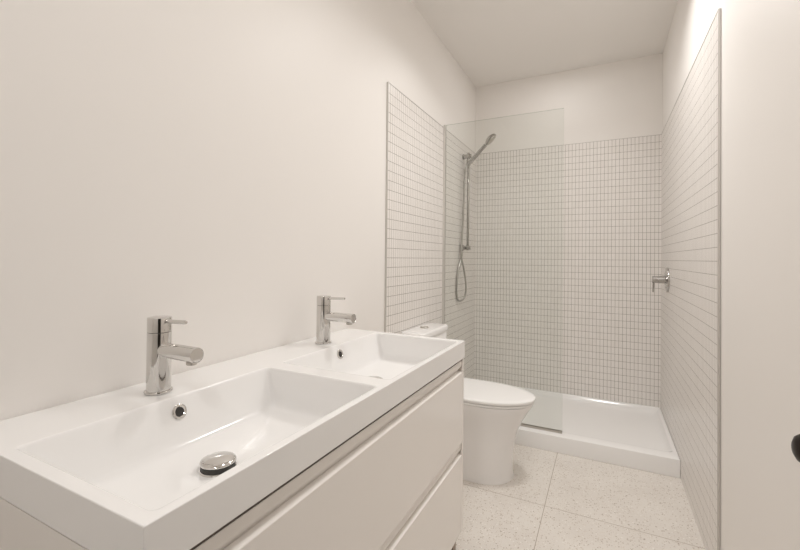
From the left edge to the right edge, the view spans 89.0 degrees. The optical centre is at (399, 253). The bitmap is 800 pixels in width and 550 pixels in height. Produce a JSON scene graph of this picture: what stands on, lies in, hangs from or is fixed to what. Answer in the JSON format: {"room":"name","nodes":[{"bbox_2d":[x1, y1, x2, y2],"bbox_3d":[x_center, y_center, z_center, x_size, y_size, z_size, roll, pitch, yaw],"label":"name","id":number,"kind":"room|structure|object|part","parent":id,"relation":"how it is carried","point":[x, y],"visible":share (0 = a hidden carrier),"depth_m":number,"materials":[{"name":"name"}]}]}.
{"room":"bathroom","nodes":[
{"label":"bathroom","id":0,"kind":"room"},
{"bbox_2d":[0,0,475,420],"bbox_3d":[-0.406,-0.168,1.642,0.110,2.762,4.867,0,-1,27],"label":"wall","id":1,"kind":"structure","parent":0,"point":[223,168],"depth_m":1.24,"materials":[{"name":"white paint"}]},
{"bbox_3d":[0.301,0.159,2.941,0.010,2.149,1.688,0,-1,27],"label":"edge trim","id":2,"kind":"part","parent":1,"relation":"part of","materials":[{"name":"grey tile"}]},
{"bbox_3d":[0.301,0.161,2.943,0.008,2.145,1.683,0,-1,27],"label":"tile panel","id":3,"kind":"part","parent":1,"relation":"part of","materials":[{"name":"tile"}]},
{"bbox_2d":[462,153,471,250],"bbox_3d":[0.538,-0.422,3.319,0.073,0.807,0.095,0,-1,27],"label":"shower rail","id":4,"kind":"object","parent":1,"relation":"attached to","point":[467,156],"visible":0.91,"depth_m":3.33,"materials":[{"name":"silver metal"}]},
{"bbox_3d":[0.558,-0.425,3.335,0.021,0.800,0.021,0,-1,27],"label":"rail","id":5,"kind":"part","parent":4,"relation":"part of","materials":[{"name":"silver metal"}]},
{"bbox_2d":[456,134,495,301],"bbox_3d":[0.602,-0.272,3.206,0.289,1.322,0.148,0,-1,27],"label":"shower","id":6,"kind":"object","parent":4,"relation":"attached to","point":[490,138],"visible":1,"depth_m":3.26,"materials":[{"name":"silver metal"}]},
{"bbox_3d":[0.610,-0.784,3.250,0.174,0.167,0.032,0,-1,34],"label":"handle","id":7,"kind":"part","parent":6,"relation":"part of","materials":[{"name":"silver metal"}]},
{"bbox_2d":[411,0,677,86],"bbox_3d":[0.294,-1.596,1.313,1.643,0.100,4.867,0,-1,27],"label":"ceiling","id":8,"kind":"structure","parent":0,"point":[492,41],"depth_m":2.81,"materials":[{"name":"white paint"}]},
{"bbox_2d":[474,53,662,407],"bbox_3d":[1.347,-0.132,3.424,1.443,2.762,0.110,0,-1,27],"label":"wall","id":9,"kind":"structure","parent":0,"point":[570,291],"depth_m":3.33,"materials":[{"name":"white tile"}]},
{"bbox_3d":[1.331,-0.898,3.387,1.426,0.003,0.010,0,-1,27],"label":"edge trim","id":10,"kind":"part","parent":9,"relation":"part of","materials":[{"name":"grey tile"}]},
{"bbox_2d":[456,444,705,549],"bbox_3d":[0.757,1.268,1.036,2.743,0.100,4.867,0,-1,27],"label":"floor","id":11,"kind":"structure","parent":0,"point":[553,500],"depth_m":1.95,"materials":[{"name":"tile"}]},
{"bbox_2d":[0,358,463,549],"bbox_3d":[-0.281,0.806,1.173,0.557,0.806,1.256,0,-1,27],"label":"vanity cabinet","id":12,"kind":"object","parent":11,"relation":"on","point":[396,483],"visible":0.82,"depth_m":0.99,"materials":[{"name":"white wood"}]},
{"bbox_2d":[0,328,464,549],"bbox_3d":[-0.276,0.394,1.177,0.560,0.117,1.260,0,-1,27],"label":"double sink","id":13,"kind":"object","parent":12,"relation":"in","point":[126,468],"visible":0.98,"depth_m":0.84,"materials":[{"name":"white ceramic"}]},
{"bbox_2d":[144,315,203,395],"bbox_3d":[-0.528,0.241,0.949,0.166,0.178,0.061,0,-1,27],"label":"faucet","id":14,"kind":"object","parent":13,"relation":"on","point":[160,349],"visible":1,"depth_m":0.95,"materials":[{"name":"silver metal"}]},
{"bbox_3d":[-0.523,0.160,0.948,0.077,0.012,0.010,0,-1,27],"label":"lever","id":15,"kind":"part","parent":14,"relation":"part of","materials":[{"name":"silver metal"}]},
{"bbox_3d":[-0.508,0.229,0.939,0.121,0.035,0.035,0,-1,27],"label":"spout","id":16,"kind":"part","parent":14,"relation":"part of","materials":[{"name":"silver metal"}]},
{"bbox_2d":[315,295,355,344],"bbox_3d":[-0.243,0.250,1.519,0.166,0.178,0.061,0,-1,27],"label":"faucet","id":17,"kind":"object","parent":13,"relation":"on","point":[324,315],"visible":1,"depth_m":1.52,"materials":[{"name":"silver metal"}]},
{"bbox_3d":[-0.237,0.168,1.517,0.077,0.012,0.010,0,-1,27],"label":"lever","id":18,"kind":"part","parent":17,"relation":"part of","materials":[{"name":"silver metal"}]},
{"bbox_3d":[-0.222,0.237,1.509,0.121,0.035,0.035,0,-1,27],"label":"spout","id":19,"kind":"part","parent":17,"relation":"part of","materials":[{"name":"silver metal"}]},
{"bbox_3d":[-0.038,0.593,1.054,0.017,0.280,1.222,0,-1,27],"label":"drawer","id":20,"kind":"part","parent":12,"relation":"part of","materials":[{"name":"white paint"}]},
{"bbox_3d":[-0.041,0.927,1.051,0.017,0.299,1.222,0,-1,27],"label":"drawer","id":21,"kind":"part","parent":12,"relation":"part of","materials":[{"name":"white paint"}]},
{"bbox_2d":[401,323,535,484],"bbox_3d":[0.406,0.838,2.347,0.718,0.780,0.418,0,-1,27],"label":"toilet","id":22,"kind":"object","parent":11,"relation":"on","point":[493,412],"visible":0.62,"depth_m":2.17,"materials":[{"name":"white ceramic"}]},
{"bbox_3d":[0.157,0.470,2.478,0.152,0.035,0.418,0,-1,27],"label":"tank lid","id":23,"kind":"part","parent":22,"relation":"part of","materials":[{"name":"white ceramic"}]},
{"bbox_3d":[0.154,0.651,2.481,0.145,0.322,0.400,0,-1,27],"label":"tank","id":24,"kind":"part","parent":22,"relation":"part of","materials":[{"name":"white ceramic"}]},
{"bbox_3d":[0.402,1.021,2.350,0.699,0.416,0.362,0,-1,27],"label":"bowl","id":25,"kind":"part","parent":22,"relation":"part of","materials":[{"name":"white ceramic"}]},
{"bbox_3d":[0.495,0.806,2.307,0.511,0.014,0.374,0,-1,27],"label":"seat","id":26,"kind":"part","parent":22,"relation":"part of","materials":[{"name":"white plastic"}]},
{"bbox_3d":[0.498,0.786,2.306,0.517,0.021,0.380,0,-1,27],"label":"seat lid","id":27,"kind":"part","parent":22,"relation":"part of","materials":[{"name":"white plastic"}]},
{"bbox_2d":[515,386,680,477],"bbox_3d":[1.108,1.192,2.962,1.426,0.100,0.896,0,-1,27],"label":"shower tray","id":28,"kind":"object","parent":11,"relation":"on","point":[635,436],"visible":0.55,"depth_m":2.67,"materials":[{"name":"white ceramic"}]},
{"bbox_2d":[442,125,563,433],"bbox_3d":[0.673,0.104,2.767,0.812,2.063,0.022,0,-1,27],"label":"screen","id":29,"kind":"object","parent":28,"relation":"on","point":[444,126],"visible":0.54,"depth_m":2.94,"materials":[{"name":"clear glass"}]},
{"bbox_3d":[0.674,0.102,2.766,0.808,2.059,0.008,0,-1,27],"label":"glass pane","id":30,"kind":"part","parent":29,"relation":"part of","materials":[{"name":"clear glass"}]},
{"bbox_2d":[661,0,799,549],"bbox_3d":[0.965,-0.162,0.954,0.110,2.762,4.867,0,-1,27],"label":"wall","id":31,"kind":"structure","parent":0,"point":[730,139],"depth_m":1.38,"materials":[{"name":"white paint"}]},
{"bbox_2d":[652,268,669,291],"bbox_3d":[1.750,0.179,2.740,0.091,0.169,0.167,0,-1,27],"label":"shower valve","id":32,"kind":"object","parent":31,"relation":"attached to","point":[665,279],"visible":1,"depth_m":2.72,"materials":[{"name":"silver metal"}]},
{"bbox_3d":[1.580,0.167,2.292,0.008,2.145,1.715,0,-1,27],"label":"tile panel","id":33,"kind":"part","parent":31,"relation":"part of","materials":[{"name":"tile"}]},
{"bbox_3d":[1.576,0.165,2.285,0.010,2.149,1.715,0,-1,27],"label":"edge trim","id":34,"kind":"part","parent":31,"relation":"part of","materials":[{"name":"grey tile"}]},
{"bbox_2d":[791,434,799,461],"bbox_3d":[0.519,0.183,0.319,0.101,2.030,0.820,0,-1,27],"label":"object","id":35,"kind":"structure","parent":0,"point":[795,444],"depth_m":0.65,"materials":[{"name":"black metal"}]}
]}

